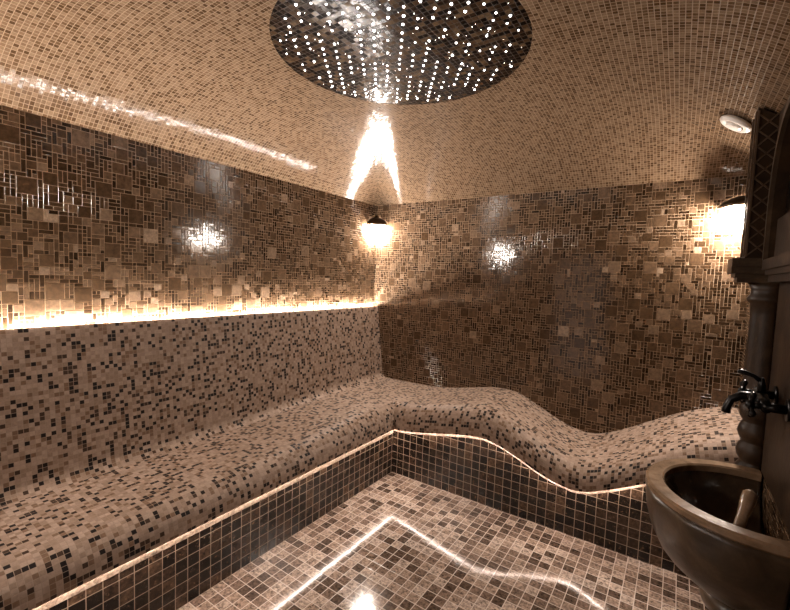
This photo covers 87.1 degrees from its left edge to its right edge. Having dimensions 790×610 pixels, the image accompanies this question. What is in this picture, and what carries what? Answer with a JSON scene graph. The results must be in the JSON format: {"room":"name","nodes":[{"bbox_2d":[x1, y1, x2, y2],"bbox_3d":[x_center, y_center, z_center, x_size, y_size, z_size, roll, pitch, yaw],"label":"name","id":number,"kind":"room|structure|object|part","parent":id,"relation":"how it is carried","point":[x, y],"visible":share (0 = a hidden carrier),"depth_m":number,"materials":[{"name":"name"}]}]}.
{"room":"spa","nodes":[
{"label":"spa","id":0,"kind":"room"},
{"bbox_2d":[0,105,375,329],"bbox_3d":[-1.135,-0.011,2.508,0.101,2.500,3.380,5,5,34],"label":"wall","id":1,"kind":"structure","parent":0,"point":[96,227],"depth_m":2.17,"materials":[{"name":"tile"}]},
{"bbox_2d":[0,0,789,205],"bbox_3d":[0.017,-0.891,1.681,2.638,0.290,3.204,5,5,34],"label":"ceiling","id":2,"kind":"structure","parent":0,"point":[604,93],"depth_m":1.90,"materials":[{"name":"tile"}]},
{"bbox_2d":[269,0,531,104],"bbox_3d":[0.023,-1.033,1.672,1.018,0.044,1.018,5,5,34],"label":"ceiling panel","id":3,"kind":"object","parent":2,"relation":"attached to","point":[400,52],"visible":1,"depth_m":1.61,"materials":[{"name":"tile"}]},
{"bbox_2d":[720,115,751,132],"bbox_3d":[1.508,-0.802,1.841,0.115,0.082,0.134,5,5,38],"label":"ceiling vent","id":4,"kind":"object","parent":2,"relation":"in","point":[732,122],"visible":0.99,"depth_m":1.82,"materials":[{"name":"white plastic"}]},
{"bbox_2d":[178,472,708,609],"bbox_3d":[-0.175,1.325,1.666,2.810,0.080,3.780,5,5,34],"label":"floor","id":5,"kind":"structure","parent":0,"point":[401,542],"depth_m":2.02,"materials":[{"name":"brown tile"}]},
{"bbox_2d":[0,306,741,609],"bbox_3d":[-0.041,0.715,1.790,2.607,1.130,3.177,5,5,34],"label":"tiled bench","id":6,"kind":"object","parent":5,"relation":"on","point":[144,465],"visible":0.96,"depth_m":2.15,"materials":[{"name":"tile"}]},
{"bbox_3d":[-1.015,0.409,2.444,0.148,0.680,3.177,5,5,34],"label":"backrest","id":7,"kind":"part","parent":6,"relation":"part of","materials":[{"name":"tile"}]},
{"bbox_3d":[-0.737,0.935,1.909,0.002,0.050,2.570,5,5,34],"label":"edge trim","id":8,"kind":"part","parent":6,"relation":"part of","materials":[{"name":"tile"}]},
{"bbox_3d":[-0.747,1.077,1.923,0.012,0.338,2.572,5,5,34],"label":"panel","id":9,"kind":"part","parent":6,"relation":"part of","materials":[{"name":"brown tile"}]},
{"bbox_3d":[0.788,0.862,2.421,1.925,0.312,0.002,5,5,34],"label":"edge trim","id":10,"kind":"part","parent":6,"relation":"part of","materials":[{"name":"tile"}]},
{"bbox_3d":[0.787,0.985,2.436,1.929,0.562,0.012,5,5,34],"label":"panel","id":11,"kind":"part","parent":6,"relation":"part of","materials":[{"name":"brown tile"}]},
{"bbox_2d":[645,458,789,609],"bbox_3d":[1.091,0.991,1.501,0.364,0.700,0.626,5,5,34],"label":"stone basin","id":12,"kind":"object","parent":5,"relation":"on","point":[692,504],"visible":0.99,"depth_m":1.31,"materials":[{"name":"brown stone"}]},
{"bbox_2d":[733,489,757,528],"bbox_3d":[1.133,0.718,1.362,0.182,0.193,0.044,-1,5,-36],"label":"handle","id":13,"kind":"object","parent":12,"relation":"in","point":[748,499],"visible":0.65,"depth_m":1.37,"materials":[{"name":"brown wood"}]},
{"bbox_2d":[727,107,789,471],"bbox_3d":[1.424,0.285,1.701,0.148,2.105,0.196,5,5,34],"label":"stone column","id":14,"kind":"structure","parent":5,"relation":"on","point":[763,297],"depth_m":1.62,"materials":[{"name":"stone"}]},
{"bbox_2d":[373,175,747,432],"bbox_3d":[0.907,0.023,3.099,2.610,2.500,0.101,5,5,34],"label":"wall","id":15,"kind":"structure","parent":0,"point":[612,308],"depth_m":2.82,"materials":[{"name":"tile"}]},
{"bbox_2d":[367,215,386,241],"bbox_3d":[-0.156,-0.681,3.655,0.126,0.240,0.126,5,5,34],"label":"lamp","id":16,"kind":"object","parent":15,"relation":"attached to","point":[376,232],"visible":1,"depth_m":3.65,"materials":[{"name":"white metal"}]},
{"bbox_2d":[367,215,386,224],"bbox_3d":[-0.154,-0.753,3.650,0.126,0.096,0.126,5,5,34],"label":"hood","id":17,"kind":"object","parent":16,"relation":"attached to","point":[375,220],"depth_m":3.64,"materials":[{"name":"brown metal"}]},
{"bbox_3d":[-0.159,-0.632,3.663,0.113,0.142,0.113,5,5,34],"label":"lamp shade","id":18,"kind":"part","parent":16,"relation":"part of","materials":[{"name":"white glass"}]},
{"bbox_2d":[718,195,744,232],"bbox_3d":[1.858,-0.513,2.261,0.161,0.240,0.161,5,5,34],"label":"lamp","id":19,"kind":"object","parent":15,"relation":"attached to","point":[732,216],"visible":0.56,"depth_m":2.26,"materials":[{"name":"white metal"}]},
{"bbox_2d":[718,195,744,208],"bbox_3d":[1.861,-0.585,2.256,0.161,0.096,0.161,5,5,34],"label":"hood","id":20,"kind":"object","parent":19,"relation":"attached to","point":[738,200],"depth_m":2.24,"materials":[{"name":"brown metal"}]},
{"bbox_3d":[1.863,-0.464,2.265,0.145,0.142,0.145,5,5,34],"label":"lamp shade","id":21,"kind":"part","parent":19,"relation":"part of","materials":[{"name":"white glass"}]},
{"bbox_2d":[737,175,789,609],"bbox_3d":[1.099,0.173,0.987,0.101,2.500,3.380,5,5,34],"label":"wall","id":22,"kind":"structure","parent":0,"point":[772,523],"depth_m":1.50,"materials":[{"name":"stone"}]},
{"bbox_2d":[761,96,789,534],"bbox_3d":[1.218,-0.023,1.285,0.064,1.350,0.700,5,5,34],"label":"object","id":23,"kind":"object","parent":22,"relation":"attached to","point":[775,468],"visible":1,"depth_m":1.44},
{"bbox_2d":[721,369,789,421],"bbox_3d":[1.218,0.302,1.420,0.157,0.158,0.309,5,5,34],"label":"faucet","id":24,"kind":"object","parent":23,"relation":"attached to","point":[759,398],"visible":1,"depth_m":1.39,"materials":[{"name":"black metal"}]},
{"bbox_3d":[1.198,0.338,1.436,0.110,0.083,0.039,5,5,34],"label":"spout","id":25,"kind":"part","parent":24,"relation":"part of","materials":[{"name":"black metal"}]},
{"bbox_3d":[1.275,0.315,1.509,0.047,0.095,0.099,5,5,34],"label":"handle","id":26,"kind":"part","parent":24,"relation":"part of","materials":[{"name":"black metal"}]},
{"bbox_3d":[1.216,0.244,1.423,0.071,0.043,0.019,5,5,40],"label":"lever","id":27,"kind":"part","parent":24,"relation":"part of","materials":[{"name":"black metal"}]},
{"bbox_3d":[1.156,0.322,1.336,0.047,0.095,0.099,5,5,34],"label":"handle","id":28,"kind":"part","parent":24,"relation":"part of","materials":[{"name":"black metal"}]},
{"bbox_2d":[762,251,789,282],"bbox_3d":[1.247,-0.115,1.316,0.063,0.082,0.550,5,5,34],"label":"shelf","id":29,"kind":"object","parent":23,"relation":"attached to","point":[777,267],"depth_m":1.35,"materials":[{"name":"wood"}]},
{"bbox_3d":[1.237,-0.416,1.310,0.014,0.517,0.572,5,5,34],"label":"arch moulding","id":30,"kind":"part","parent":23,"relation":"part of","materials":[{"name":"brown wood"}]},
{"bbox_3d":[1.253,-0.427,1.291,0.034,0.543,0.618,5,5,34],"label":"arch frame","id":31,"kind":"part","parent":23,"relation":"part of","materials":[{"name":"wood"}]}
]}

